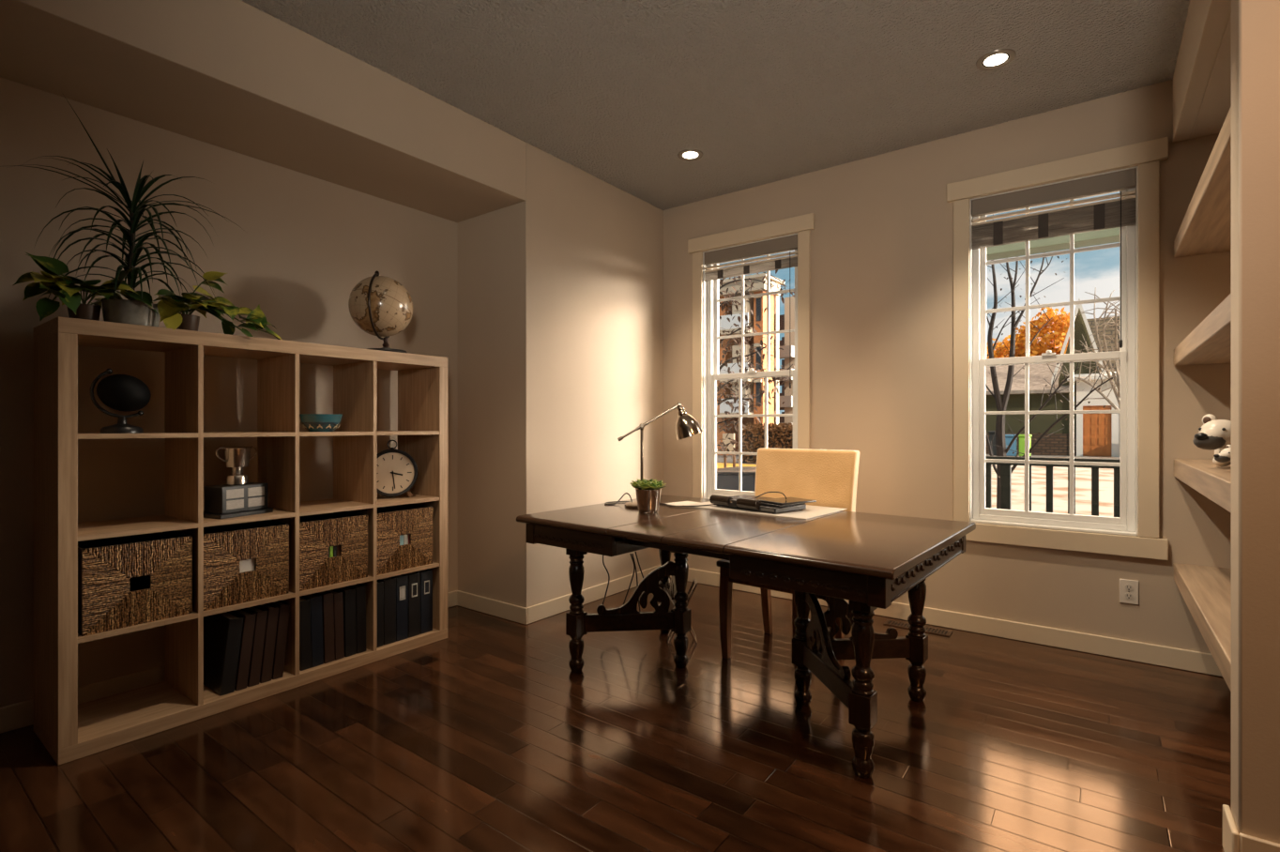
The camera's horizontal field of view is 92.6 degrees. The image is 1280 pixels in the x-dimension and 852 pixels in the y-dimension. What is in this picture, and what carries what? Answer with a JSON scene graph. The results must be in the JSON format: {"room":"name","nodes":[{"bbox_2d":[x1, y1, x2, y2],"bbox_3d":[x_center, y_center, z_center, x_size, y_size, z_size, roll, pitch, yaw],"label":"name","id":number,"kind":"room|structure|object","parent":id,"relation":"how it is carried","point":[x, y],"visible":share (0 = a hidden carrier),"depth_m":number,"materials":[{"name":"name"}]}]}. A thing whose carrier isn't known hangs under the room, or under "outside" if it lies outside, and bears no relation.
{"room":"office","nodes":[
{"label":"office","id":0,"kind":"room"},
{"bbox_2d":[0,76,457,707],"bbox_3d":[-2.408,-0.245,2.257,0.100,2.746,7.135,0,0,37],"label":"wall","id":1,"kind":"structure","parent":0,"point":[308,241],"depth_m":2.66,"materials":[{"name":"beige paint"}]},
{"bbox_2d":[0,590,457,733],"bbox_3d":[-2.822,1.081,1.608,0.014,0.095,5.600,0,0,37],"label":"baseboard","id":2,"kind":"structure","parent":1,"relation":"attached to","point":[21,714],"depth_m":2.46,"materials":[{"name":"beige wood"}]},
{"bbox_2d":[0,0,663,608],"bbox_3d":[-2.117,-0.245,2.039,0.628,2.746,7.135,0,0,37],"label":"wall","id":3,"kind":"structure","parent":0,"point":[560,267],"depth_m":3.52,"materials":[{"name":"beige paint"}]},
{"bbox_2d":[457,590,527,624],"bbox_3d":[-0.893,1.081,3.654,0.628,0.095,0.014,0,0,37],"label":"baseboard","id":4,"kind":"structure","parent":3,"relation":"attached to","point":[480,603],"depth_m":3.63,"materials":[{"name":"beige wood"}]},
{"bbox_2d":[526,564,660,624],"bbox_3d":[-0.232,1.081,4.027,0.014,0.095,1.375,0,0,37],"label":"baseboard","id":5,"kind":"structure","parent":3,"relation":"attached to","point":[549,608],"depth_m":3.88,"materials":[{"name":"beige wood"}]},
{"bbox_2d":[0,580,1231,851],"bbox_3d":[0.178,1.178,0.263,6.630,0.100,7.235,0,0,37],"label":"floor","id":6,"kind":"structure","parent":0,"point":[484,737],"depth_m":2.07,"materials":[{"name":"brown wood"}]},
{"bbox_2d":[33,316,447,765],"bbox_3d":[-1.633,0.382,2.756,0.390,1.492,1.524,0,0,37],"label":"bookcase","id":7,"kind":"object","parent":6,"relation":"on","point":[69,731],"visible":0.84,"depth_m":2.44,"materials":[{"name":"brown wood"}]},
{"bbox_2d":[67,303,101,320],"bbox_3d":[-1.987,-0.397,2.185,0.092,0.066,0.092,0,0,37],"label":"pot","id":8,"kind":"object","parent":7,"relation":"on","point":[89,312],"depth_m":2.16,"materials":[{"name":"brown ceramic"}]},
{"bbox_2d":[13,252,157,320],"bbox_3d":[-1.984,-0.469,2.187,0.293,0.244,0.369,0,0,37],"label":"pothos","id":9,"kind":"object","parent":7,"relation":"on","point":[51,281],"visible":0.94,"depth_m":2.12,"materials":[{"name":"green plant"}]},
{"bbox_2d":[90,368,151,433],"bbox_3d":[-1.920,-0.092,2.275,0.152,0.238,0.152,0,0,-5],"label":"desk globe","id":10,"kind":"object","parent":7,"relation":"on","point":[120,392],"visible":1,"depth_m":2.23,"materials":[{"name":"black"}]},
{"bbox_2d":[0,98,246,326],"bbox_3d":[-1.880,-0.765,2.300,0.590,0.802,0.552,0,0,-14],"label":"potted plant","id":11,"kind":"object","parent":7,"relation":"on","point":[115,311],"visible":0.94,"depth_m":2.23,"materials":[{"name":"green plant"}]},
{"bbox_2d":[77,530,192,636],"bbox_3d":[-1.944,0.571,2.316,0.333,0.298,0.318,0,0,37],"label":"seagrass basket","id":12,"kind":"object","parent":7,"relation":"on","point":[125,581],"visible":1,"depth_m":2.22,"materials":[{"name":"brown wicker"}]},
{"bbox_2d":[176,313,199,331],"bbox_3d":[-1.771,-0.397,2.383,0.092,0.066,0.092,0,0,37],"label":"pot","id":13,"kind":"object","parent":7,"relation":"on","point":[190,322],"depth_m":2.36,"materials":[{"name":"brown"}]},
{"bbox_2d":[152,271,281,339],"bbox_3d":[-1.698,-0.477,2.465,0.293,0.298,0.479,0,0,37],"label":"pothos","id":14,"kind":"object","parent":7,"relation":"on","point":[170,306],"visible":0.94,"depth_m":2.42,"materials":[{"name":"green plant"}]},
{"bbox_2d":[203,611,243,695],"bbox_3d":[-1.757,0.929,2.547,0.280,0.301,0.083,0,0,37],"label":"binder","id":15,"kind":"object","parent":7,"relation":"on","point":[222,632],"visible":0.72,"depth_m":2.48,"materials":[{"name":"black plastic"}]},
{"bbox_2d":[203,445,273,518],"bbox_3d":[-1.694,0.230,2.570,0.136,0.287,0.224,0,0,23],"label":"trophy cup","id":16,"kind":"object","parent":7,"relation":"on","point":[237,497],"visible":0.98,"depth_m":2.53,"materials":[{"name":"silver"}]},
{"bbox_2d":[228,609,256,690],"bbox_3d":[-1.722,0.927,2.586,0.270,0.302,0.073,0,0,37],"label":"album","id":17,"kind":"object","parent":7,"relation":"on","point":[249,617],"visible":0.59,"depth_m":2.50,"materials":[{"name":"brown"}]},
{"bbox_2d":[203,519,289,610],"bbox_3d":[-1.734,0.571,2.597,0.333,0.298,0.318,0,0,37],"label":"seagrass basket","id":18,"kind":"object","parent":7,"relation":"on","point":[266,541],"visible":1,"depth_m":2.50,"materials":[{"name":"brown wicker"}]},
{"bbox_2d":[239,558,255,572],"bbox_3d":[-1.678,0.604,2.556,0.160,0.220,0.188,0,0,37],"label":"paper stack","id":19,"kind":"object","parent":18,"relation":"in","point":[247,565],"visible":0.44,"depth_m":2.51,"materials":[{"name":"white paper"}]},
{"bbox_2d":[242,606,267,686],"bbox_3d":[-1.693,0.925,2.620,0.264,0.305,0.072,0,0,37],"label":"album","id":20,"kind":"object","parent":7,"relation":"on","point":[254,671],"visible":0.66,"depth_m":2.54,"materials":[{"name":"brown"}]},
{"bbox_2d":[255,603,278,683],"bbox_3d":[-1.663,0.924,2.655,0.258,0.308,0.071,0,0,37],"label":"album","id":21,"kind":"object","parent":7,"relation":"on","point":[267,657],"visible":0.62,"depth_m":2.58,"materials":[{"name":"brown"}]},
{"bbox_2d":[268,600,289,679],"bbox_3d":[-1.634,0.922,2.689,0.252,0.311,0.070,0,0,37],"label":"album","id":22,"kind":"object","parent":7,"relation":"on","point":[283,607],"visible":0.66,"depth_m":2.61,"materials":[{"name":"brown"}]},
{"bbox_2d":[299,595,311,670],"bbox_3d":[-1.590,0.921,2.780,0.290,0.305,0.046,0,1,37],"label":"album","id":23,"kind":"object","parent":7,"relation":"on","point":[305,645],"visible":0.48,"depth_m":2.69,"materials":[{"name":"black"}]},
{"bbox_2d":[301,593,323,667],"bbox_3d":[-1.560,0.919,2.820,0.290,0.309,0.050,0,1,37],"label":"album","id":24,"kind":"object","parent":7,"relation":"on","point":[315,601],"visible":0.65,"depth_m":2.73,"materials":[{"name":"black"}]},
{"bbox_2d":[299,413,342,431],"bbox_3d":[-1.489,-0.013,2.853,0.185,0.081,0.185,0,0,37],"label":"bowl","id":25,"kind":"object","parent":7,"relation":"on","point":[312,422],"visible":0.98,"depth_m":2.79,"materials":[{"name":"blue ceramic"}]},
{"bbox_2d":[314,590,335,663],"bbox_3d":[-1.528,0.917,2.862,0.290,0.313,0.044,0,1,37],"label":"album","id":26,"kind":"object","parent":7,"relation":"on","point":[327,596],"visible":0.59,"depth_m":2.77,"materials":[{"name":"brown"}]},
{"bbox_2d":[299,511,368,591],"bbox_3d":[-1.521,0.571,2.883,0.333,0.298,0.318,0,0,37],"label":"seagrass basket","id":27,"kind":"object","parent":7,"relation":"on","point":[349,529],"visible":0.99,"depth_m":2.79,"materials":[{"name":"brown wicker"}]},
{"bbox_2d":[327,544,340,557],"bbox_3d":[-1.465,0.604,2.840,0.160,0.220,0.098,0,0,37],"label":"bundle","id":28,"kind":"object","parent":27,"relation":"in","point":[333,551],"visible":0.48,"depth_m":2.80,"materials":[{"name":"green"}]},
{"bbox_2d":[326,589,344,660],"bbox_3d":[-1.500,0.922,2.899,0.290,0.305,0.040,0,1,37],"label":"album","id":29,"kind":"object","parent":7,"relation":"on","point":[338,613],"visible":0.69,"depth_m":2.81,"materials":[{"name":"black"}]},
{"bbox_2d":[334,586,356,656],"bbox_3d":[-1.468,0.920,2.943,0.290,0.309,0.052,0,1,37],"label":"album","id":30,"kind":"object","parent":7,"relation":"on","point":[348,593],"visible":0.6,"depth_m":2.85,"materials":[{"name":"black"}]},
{"bbox_2d":[348,583,365,654],"bbox_3d":[-1.436,0.918,2.985,0.290,0.313,0.046,0,1,37],"label":"album","id":31,"kind":"object","parent":7,"relation":"on","point":[360,589],"visible":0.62,"depth_m":2.90,"materials":[{"name":"black"}]},
{"bbox_2d":[376,579,383,647],"bbox_3d":[-1.383,0.918,3.057,0.290,0.312,0.044,0,0,37],"label":"binder","id":32,"kind":"object","parent":7,"relation":"on","point":[379,585],"visible":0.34,"depth_m":2.98,"materials":[{"name":"black plastic"}]},
{"bbox_2d":[348,270,413,352],"bbox_3d":[-1.292,-0.563,3.054,0.300,0.398,0.300,0,0,29],"label":"globe","id":33,"kind":"object","parent":7,"relation":"on","point":[380,306],"visible":0.98,"depth_m":2.95,"materials":[{"name":"beige"}]},
{"bbox_2d":[377,577,396,645],"bbox_3d":[-1.349,0.915,3.102,0.290,0.318,0.062,0,0,37],"label":"binder","id":34,"kind":"object","parent":7,"relation":"on","point":[389,583],"visible":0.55,"depth_m":3.02,"materials":[{"name":"black plastic"}]},
{"bbox_2d":[376,440,417,497],"bbox_3d":[-1.282,0.222,3.162,0.246,0.303,0.058,0,0,-26],"label":"alarm clock","id":35,"kind":"object","parent":7,"relation":"on","point":[396,469],"visible":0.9,"depth_m":3.15,"materials":[{"name":"black metal"}]},
{"bbox_2d":[391,574,408,641],"bbox_3d":[-1.308,0.915,3.155,0.292,0.318,0.062,0,0,37],"label":"binder","id":36,"kind":"object","parent":7,"relation":"on","point":[402,581],"visible":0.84,"depth_m":3.07,"materials":[{"name":"black plastic"}]},
{"bbox_2d":[376,503,433,575],"bbox_3d":[-1.309,0.571,3.167,0.333,0.298,0.318,0,0,37],"label":"seagrass basket","id":37,"kind":"object","parent":7,"relation":"on","point":[392,522],"visible":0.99,"depth_m":3.07,"materials":[{"name":"brown wicker"}]},
{"bbox_2d":[399,533,409,545],"bbox_3d":[-1.253,0.604,3.124,0.160,0.220,0.098,0,0,37],"label":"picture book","id":38,"kind":"object","parent":37,"relation":"in","point":[403,539],"visible":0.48,"depth_m":3.08,"materials":[{"name":"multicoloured paper"}]},
{"bbox_2d":[404,571,420,638],"bbox_3d":[-1.268,0.915,3.209,0.292,0.318,0.066,0,0,37],"label":"binder","id":39,"kind":"object","parent":7,"relation":"on","point":[414,578],"visible":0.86,"depth_m":3.12,"materials":[{"name":"black plastic"}]},
{"bbox_2d":[415,568,432,634],"bbox_3d":[-1.225,0.915,3.267,0.292,0.318,0.070,0,0,37],"label":"binder","id":40,"kind":"object","parent":7,"relation":"on","point":[426,575],"visible":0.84,"depth_m":3.18,"materials":[{"name":"black plastic"}]},
{"bbox_2d":[667,578,697,644],"bbox_3d":[0.222,0.970,3.211,0.152,0.316,0.125,0,0,2],"label":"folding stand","id":41,"kind":"object","parent":6,"relation":"on","point":[692,632],"visible":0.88,"depth_m":3.16,"materials":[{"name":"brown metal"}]},
{"bbox_2d":[516,494,975,777],"bbox_3d":[0.429,0.767,2.675,1.650,0.722,1.120,0,0,39],"label":"desk","id":42,"kind":"object","parent":6,"relation":"on","point":[867,560],"visible":0.96,"depth_m":2.42,"materials":[{"name":"brown wood"}]},
{"bbox_2d":[604,492,632,504],"bbox_3d":[-0.090,0.379,3.194,0.197,0.055,0.109,0,0,-8],"label":"lamp cord","id":43,"kind":"object","parent":42,"relation":"on","point":[625,493],"visible":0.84,"depth_m":3.20,"materials":[{"name":"black plastic"}]},
{"bbox_2d":[602,553,635,605],"bbox_3d":[-0.114,0.863,3.268,0.216,0.389,0.054,0,0,29],"label":"hanging cord","id":44,"kind":"object","parent":42,"relation":"hanging from","point":[630,554],"visible":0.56,"depth_m":3.27,"materials":[{"name":"black plastic"}]},
{"bbox_2d":[631,553,640,611],"bbox_3d":[-0.003,0.866,3.215,0.081,0.387,0.020,0,0,4],"label":"hanging cord","id":45,"kind":"object","parent":42,"relation":"hanging from","point":[632,554],"visible":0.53,"depth_m":3.21,"materials":[{"name":"black plastic"}]},
{"bbox_2d":[634,551,643,579],"bbox_3d":[0.064,0.813,3.298,0.185,0.275,0.018,0,0,-9],"label":"cord","id":46,"kind":"object","parent":42,"relation":"hanging from","point":[634,552],"visible":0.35,"depth_m":3.28,"materials":[{"name":"black plastic"}]},
{"bbox_2d":[630,478,666,513],"bbox_3d":[0.039,0.327,2.869,0.172,0.159,0.166,0,0,37],"label":"succulent","id":47,"kind":"object","parent":42,"relation":"on","point":[647,493],"visible":1,"depth_m":2.83,"materials":[{"name":"green plant"}]},
{"bbox_2d":[617,402,702,508],"bbox_3d":[0.101,0.143,3.082,0.430,0.526,0.176,0,0,-5],"label":"desk lamp","id":48,"kind":"object","parent":42,"relation":"on","point":[687,425],"visible":0.84,"depth_m":3.05,"materials":[{"name":"silver metal"}]},
{"bbox_2d":[664,501,700,505],"bbox_3d":[0.225,0.405,3.201,0.180,0.001,0.120,0,0,-39],"label":"paper sheet","id":49,"kind":"object","parent":42,"relation":"on","point":[681,503],"visible":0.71,"depth_m":3.19,"materials":[{"name":"white paper"}]},
{"bbox_2d":[659,502,714,506],"bbox_3d":[0.214,0.396,3.111,0.366,0.021,0.118,0,0,19],"label":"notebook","id":50,"kind":"object","parent":42,"relation":"on","point":[660,503],"visible":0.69,"depth_m":3.06,"materials":[{"name":"white paper"}]},
{"bbox_2d":[684,501,846,519],"bbox_3d":[0.614,0.404,3.036,0.670,0.003,0.430,0,0,42],"label":"desk mat","id":51,"kind":"object","parent":42,"relation":"on","point":[811,511],"visible":0.57,"depth_m":2.90,"materials":[{"name":"grey"}]},
{"bbox_2d":[709,494,806,514],"bbox_3d":[0.572,0.374,2.998,0.261,0.057,0.390,0,0,-40],"label":"laptop","id":52,"kind":"object","parent":51,"relation":"on","point":[745,502],"visible":0.98,"depth_m":2.90,"materials":[{"name":"black plastic"}]},
{"bbox_2d":[758,497,816,504],"bbox_3d":[0.702,0.357,2.921,0.220,0.009,0.170,0,0,-31],"label":"tablet","id":53,"kind":"object","parent":52,"relation":"on","point":[782,500],"visible":0.88,"depth_m":2.89,"materials":[{"name":"black"}]},
{"bbox_2d":[754,491,786,499],"bbox_3d":[0.619,0.331,2.898,0.164,0.039,0.015,0,0,-14],"label":"charging cable","id":54,"kind":"object","parent":53,"relation":"on","point":[767,492],"visible":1,"depth_m":2.90,"materials":[{"name":"black plastic"}]},
{"bbox_2d":[716,447,859,670],"bbox_3d":[0.724,0.625,3.048,0.555,1.005,0.564,0,0,40],"label":"chair","id":55,"kind":"object","parent":6,"relation":"on","point":[829,478],"visible":0.37,"depth_m":3.11,"materials":[{"name":"beige fabric"}]},
{"bbox_2d":[883,619,952,637],"bbox_3d":[1.546,1.125,3.407,0.340,0.006,0.090,0,0,37],"label":"floor vent","id":56,"kind":"object","parent":6,"relation":"in","point":[939,632],"visible":0.77,"depth_m":3.40,"materials":[{"name":"brown metal"}]},
{"bbox_2d":[889,621,909,627],"bbox_3d":[1.482,1.125,3.455,0.124,0.004,0.068,0,0,37],"label":"grille","id":57,"kind":"object","parent":56,"relation":"attached to","point":[899,624],"depth_m":3.46,"materials":[{"name":"brown metal"}]},
{"bbox_2d":[925,626,946,634],"bbox_3d":[1.610,1.125,3.360,0.124,0.004,0.068,0,0,37],"label":"grille","id":58,"kind":"object","parent":56,"relation":"attached to","point":[929,630],"depth_m":3.35,"materials":[{"name":"brown metal"}]},
{"bbox_2d":[635,487,661,513],"bbox_3d":[0.039,0.350,2.874,0.128,0.111,0.128,0,0,37],"label":"pot","id":59,"kind":"object","parent":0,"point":[647,499],"depth_m":2.83,"materials":[{"name":"brown metal"}]},
{"bbox_2d":[241,0,1189,210],"bbox_3d":[0.178,-1.668,0.263,6.630,0.100,7.235,0,0,37],"label":"ceiling","id":60,"kind":"structure","parent":0,"point":[768,91],"depth_m":2.76,"materials":[{"name":"white paint"}]},
{"bbox_2d":[677,149,702,161],"bbox_3d":[0.300,-1.615,3.645,0.154,0.006,0.154,0,0,37],"label":"recessed light","id":61,"kind":"object","parent":60,"relation":"in","point":[689,155],"visible":1,"depth_m":3.64,"materials":[{"name":"white glass"}]},
{"bbox_2d":[975,48,1016,70],"bbox_3d":[1.570,-1.615,2.697,0.154,0.006,0.154,0,0,37],"label":"recessed light","id":62,"kind":"object","parent":60,"relation":"in","point":[998,58],"visible":1,"depth_m":2.69,"materials":[{"name":"white glass"}]},
{"bbox_2d":[716,462,756,468],"bbox_3d":[1.930,2.178,33.504,19.000,0.100,6.000,0,0,37],"label":"verge","id":63,"kind":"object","parent":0,"point":[719,464],"depth_m":33.39,"materials":[{"name":"yellow plant"}]},
{"bbox_2d":[722,433,735,468],"bbox_3d":[4.440,1.302,30.444,0.631,1.852,0.220,0,0,37],"label":"sign board","id":64,"kind":"object","parent":63,"relation":"on","point":[730,447],"visible":0.63,"depth_m":30.32,"materials":[{"name":"beige paint"}]},
{"bbox_2d":[716,455,756,464],"bbox_3d":[3.578,2.728,56.018,58.700,1.000,85.950,0,0,37],"label":"street","id":65,"kind":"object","parent":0,"point":[729,460],"depth_m":40.31,"materials":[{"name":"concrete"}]},
{"bbox_2d":[716,466,756,491],"bbox_3d":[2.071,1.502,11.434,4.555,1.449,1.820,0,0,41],"label":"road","id":66,"kind":"structure","parent":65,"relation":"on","point":[727,478],"depth_m":10.71,"materials":[{"name":"grey asphalt"}]},
{"bbox_2d":[716,273,794,455],"bbox_3d":[9.926,-4.345,50.248,7.210,13.146,12.200,0,0,37],"label":"apartment building","id":67,"kind":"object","parent":65,"relation":"on","point":[757,305],"visible":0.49,"depth_m":45.71,"materials":[{"name":"brown"}]},
{"bbox_2d":[753,379,761,382],"bbox_3d":[8.605,-3.309,44.588,0.573,0.250,0.250,0,0,37],"label":"hood","id":68,"kind":"object","parent":67,"relation":"attached to","point":[757,380],"depth_m":44.51,"materials":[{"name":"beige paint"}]},
{"bbox_2d":[716,260,794,457],"bbox_3d":[3.435,-1.798,18.735,3.695,7.212,2.192,0,0,37],"label":"tree","id":69,"kind":"object","parent":65,"relation":"on","point":[733,442],"visible":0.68,"depth_m":18.75,"materials":[{"name":"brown plant"}]},
{"bbox_2d":[736,422,792,463],"bbox_3d":[8.244,1.056,36.272,4.945,2.646,1.888,0,0,37],"label":"clipped hedge","id":70,"kind":"object","parent":65,"relation":"on","point":[779,435],"visible":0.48,"depth_m":36.26,"materials":[{"name":"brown plant"}]},
{"bbox_2d":[663,79,1231,654],"bbox_3d":[2.546,-0.245,2.910,5.802,2.746,0.160,0,0,37],"label":"wall","id":71,"kind":"structure","parent":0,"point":[882,235],"depth_m":3.47,"materials":[{"name":"beige paint"}]},
{"bbox_2d":[687,213,814,499],"bbox_3d":[0.777,-0.360,4.212,0.933,1.974,0.190,0,0,37],"label":"window","id":72,"kind":"structure","parent":71,"relation":"attached to","point":[706,300],"depth_m":4.27,"materials":[{"name":"beige wood"}]},
{"bbox_2d":[704,234,797,388],"bbox_3d":[0.751,-0.744,4.178,0.701,0.995,0.036,0,0,37],"label":"blind","id":73,"kind":"object","parent":71,"relation":"attached to","point":[786,243],"visible":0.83,"depth_m":4.15,"materials":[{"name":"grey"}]},
{"bbox_2d":[704,257,797,281],"bbox_3d":[0.747,-1.068,4.172,0.701,0.064,0.002,0,0,37],"label":"woven shade","id":74,"kind":"object","parent":71,"relation":"attached to","point":[780,263],"depth_m":4.17,"materials":[{"name":"beige fabric"}]},
{"bbox_2d":[670,568,1222,677],"bbox_3d":[1.516,1.081,3.571,3.333,0.095,0.014,0,0,37],"label":"baseboard","id":75,"kind":"structure","parent":71,"relation":"attached to","point":[1196,662],"depth_m":3.13,"materials":[{"name":"beige wood"}]},
{"bbox_2d":[971,167,1135,348],"bbox_3d":[2.112,-0.811,3.161,0.702,0.860,0.036,0,0,37],"label":"blind","id":76,"kind":"object","parent":71,"relation":"attached to","point":[1119,212],"visible":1,"depth_m":3.13,"materials":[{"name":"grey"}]},
{"bbox_2d":[971,198,1135,249],"bbox_3d":[2.111,-1.035,3.160,0.702,0.128,0.012,0,0,37],"label":"woven shade","id":77,"kind":"object","parent":71,"relation":"attached to","point":[1119,212],"depth_m":3.14,"materials":[{"name":"beige fabric"}]},
{"bbox_2d":[946,137,1168,560],"bbox_3d":[2.138,-0.360,3.196,0.934,1.974,0.190,0,0,37],"label":"window","id":78,"kind":"structure","parent":71,"relation":"attached to","point":[1138,356],"depth_m":3.10,"materials":[{"name":"beige wood"}]},
{"bbox_2d":[1119,579,1138,604],"bbox_3d":[2.357,0.799,2.946,0.072,0.114,0.009,0,0,37],"label":"wall outlet","id":79,"kind":"object","parent":71,"relation":"attached to","point":[1128,588],"visible":1,"depth_m":2.94,"materials":[{"name":"beige plastic"}]},
{"bbox_2d":[1124,584,1133,591],"bbox_3d":[2.355,0.778,2.944,0.033,0.033,0.002,0,0,37],"label":"receptacle","id":80,"kind":"object","parent":79,"relation":"attached to","point":[1127,587],"depth_m":2.94,"materials":[{"name":"beige plastic"}]},
{"bbox_2d":[1124,593,1133,599],"bbox_3d":[2.355,0.820,2.944,0.033,0.033,0.002,0,0,37],"label":"receptacle","id":81,"kind":"object","parent":79,"relation":"attached to","point":[1127,596],"depth_m":2.94,"materials":[{"name":"beige plastic"}]},
{"bbox_2d":[985,454,1119,517],"bbox_3d":[33.344,1.778,33.790,67.000,1.000,85.950,0,0,37],"label":"ground","id":82,"kind":"structure","parent":0,"point":[1083,475],"depth_m":12.51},
{"bbox_2d":[988,430,996,456],"bbox_3d":[14.668,0.739,25.265,0.409,1.078,0.466,0,0,37],"label":"wheelie bin","id":83,"kind":"object","parent":82,"relation":"on","point":[991,433],"visible":0.35,"depth_m":25.13,"materials":[{"name":"grey plastic"}]},
{"bbox_2d":[986,338,1005,358],"bbox_3d":[35.611,-3.841,63.151,5.548,10.250,4.946,0,0,37],"label":"autumn tree","id":84,"kind":"object","parent":82,"relation":"on","point":[998,344],"visible":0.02,"depth_m":62.19,"materials":[{"name":"orange plant"}]},
{"bbox_2d":[986,335,1017,358],"bbox_3d":[31.591,-3.169,51.316,4.456,8.907,4.590,0,0,-20],"label":"autumn tree","id":85,"kind":"object","parent":82,"relation":"on","point":[1003,350],"visible":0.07,"depth_m":51.13,"materials":[{"name":"orange plant"}]},
{"bbox_2d":[1005,434,1017,457],"bbox_3d":[15.091,0.812,24.940,0.520,0.933,0.566,0,0,37],"label":"wheelie bin","id":86,"kind":"object","parent":82,"relation":"on","point":[1008,440],"visible":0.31,"depth_m":24.72,"materials":[{"name":"blue plastic"}]},
{"bbox_2d":[1018,434,1031,457],"bbox_3d":[15.511,0.810,24.633,0.446,0.936,0.500,0,0,37],"label":"wheelie bin","id":87,"kind":"object","parent":82,"relation":"on","point":[1021,436],"visible":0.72,"depth_m":24.51,"materials":[{"name":"green plastic"}]},
{"bbox_2d":[1006,306,1069,357],"bbox_3d":[26.857,-3.224,39.933,5.047,9.016,5.384,0,0,-22],"label":"autumn tree","id":88,"kind":"object","parent":82,"relation":"on","point":[1059,324],"visible":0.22,"depth_m":39.06,"materials":[{"name":"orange plant"}]},
{"bbox_2d":[985,213,1113,508],"bbox_3d":[5.519,-0.952,8.662,1.864,4.582,1.646,0,0,37],"label":"bare tree","id":89,"kind":"object","parent":82,"relation":"on","point":[1001,404],"visible":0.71,"depth_m":9.04,"materials":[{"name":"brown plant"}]},
{"bbox_2d":[985,298,1119,457],"bbox_3d":[20.138,-2.075,30.173,13.467,6.706,10.550,0,0,37],"label":"house","id":90,"kind":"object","parent":82,"relation":"on","point":[1094,434],"visible":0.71,"depth_m":26.50,"materials":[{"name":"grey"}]},
{"bbox_2d":[1044,287,1119,410],"bbox_3d":[15.641,-2.023,20.979,3.026,6.174,1.723,0,0,37],"label":"tree","id":91,"kind":"object","parent":82,"relation":"on","point":[1117,348],"visible":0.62,"depth_m":20.62,"materials":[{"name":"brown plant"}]},
{"bbox_3d":[3.757,1.217,3.151,4.150,0.119,1.555,0,0,37],"label":"floor","id":92,"kind":"structure","parent":82,"relation":"on","visible":0},
{"bbox_2d":[985,456,1119,517],"bbox_3d":[4.100,0.696,3.678,4.030,0.925,0.090,0,0,37],"label":"porch railing","id":93,"kind":"object","parent":92,"relation":"on","point":[1005,467],"visible":0.14,"depth_m":4.47,"materials":[{"name":"black paint"}]},
{"bbox_2d":[1172,0,1231,142],"bbox_3d":[2.211,-1.470,2.100,0.460,0.297,1.538,0,0,37],"label":"shelf","id":94,"kind":"object","parent":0,"point":[1201,82],"depth_m":2.37,"materials":[{"name":"beige paint"}]},
{"bbox_2d":[1231,0,1279,843],"bbox_3d":[2.699,-0.245,0.702,2.915,2.746,0.119,0,0,37],"label":"wall","id":95,"kind":"structure","parent":0,"point":[1255,23],"depth_m":1.51,"materials":[{"name":"beige paint"}]},
{"bbox_2d":[1222,804,1279,851],"bbox_3d":[2.693,1.071,0.706,2.929,0.115,0.147,0,0,37],"label":"baseboard","id":96,"kind":"structure","parent":95,"relation":"attached to","point":[1233,841],"depth_m":1.52,"materials":[{"name":"beige wood"}]},
{"bbox_3d":[2.436,-0.097,1.933,0.100,2.449,1.538,0,0,37],"label":"wall","id":97,"kind":"structure","parent":0,"visible":0},
{"bbox_2d":[1173,106,1231,258],"bbox_3d":[2.212,-0.823,2.100,0.454,0.079,1.533,0,0,37],"label":"shelf","id":98,"kind":"object","parent":97,"relation":"attached to","point":[1205,228],"visible":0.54,"depth_m":2.23,"materials":[{"name":"brown wood"}]},
{"bbox_2d":[1173,563,1231,692],"bbox_3d":[2.212,0.678,2.100,0.454,0.080,1.533,0,0,37],"label":"shelf","id":99,"kind":"object","parent":97,"relation":"attached to","point":[1206,591],"visible":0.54,"depth_m":2.23,"materials":[{"name":"brown wood"}]},
{"bbox_2d":[1173,292,1231,365],"bbox_3d":[2.212,-0.320,2.100,0.454,0.079,1.533,0,0,37],"label":"shelf","id":100,"kind":"object","parent":97,"relation":"attached to","point":[1210,342],"visible":0.54,"depth_m":2.16,"materials":[{"name":"brown wood"}]},
{"bbox_2d":[1173,458,1231,513],"bbox_3d":[2.212,0.195,2.100,0.454,0.083,1.533,0,0,37],"label":"shelf","id":101,"kind":"object","parent":97,"relation":"attached to","point":[1211,480],"visible":0.54,"depth_m":2.09,"materials":[{"name":"brown wood"}]},
{"bbox_2d":[1192,413,1231,466],"bbox_3d":[2.198,0.053,2.252,0.421,0.195,0.154,0,0,-17],"label":"bear figurine","id":102,"kind":"object","parent":101,"relation":"on","point":[1214,434],"visible":0.38,"depth_m":2.19,"materials":[{"name":"white ceramic"}]},
{"bbox_2d":[1213,444,1231,462],"bbox_3d":[2.021,0.107,2.044,0.191,0.089,0.070,0,0,3],"label":"figurine","id":103,"kind":"object","parent":101,"relation":"on","point":[1225,456],"visible":0.21,"depth_m":2.04,"materials":[{"name":"white ceramic"}]},
{"label":"outside","id":104,"kind":"structure","parent":0,"visible":0},
{"bbox_2d":[986,227,1119,260],"bbox_3d":[4.052,-1.417,3.713,4.350,0.230,0.200,0,0,37],"label":"beam","id":105,"kind":"structure","parent":104,"point":[1082,239],"depth_m":4.43,"materials":[{"name":"grey"}]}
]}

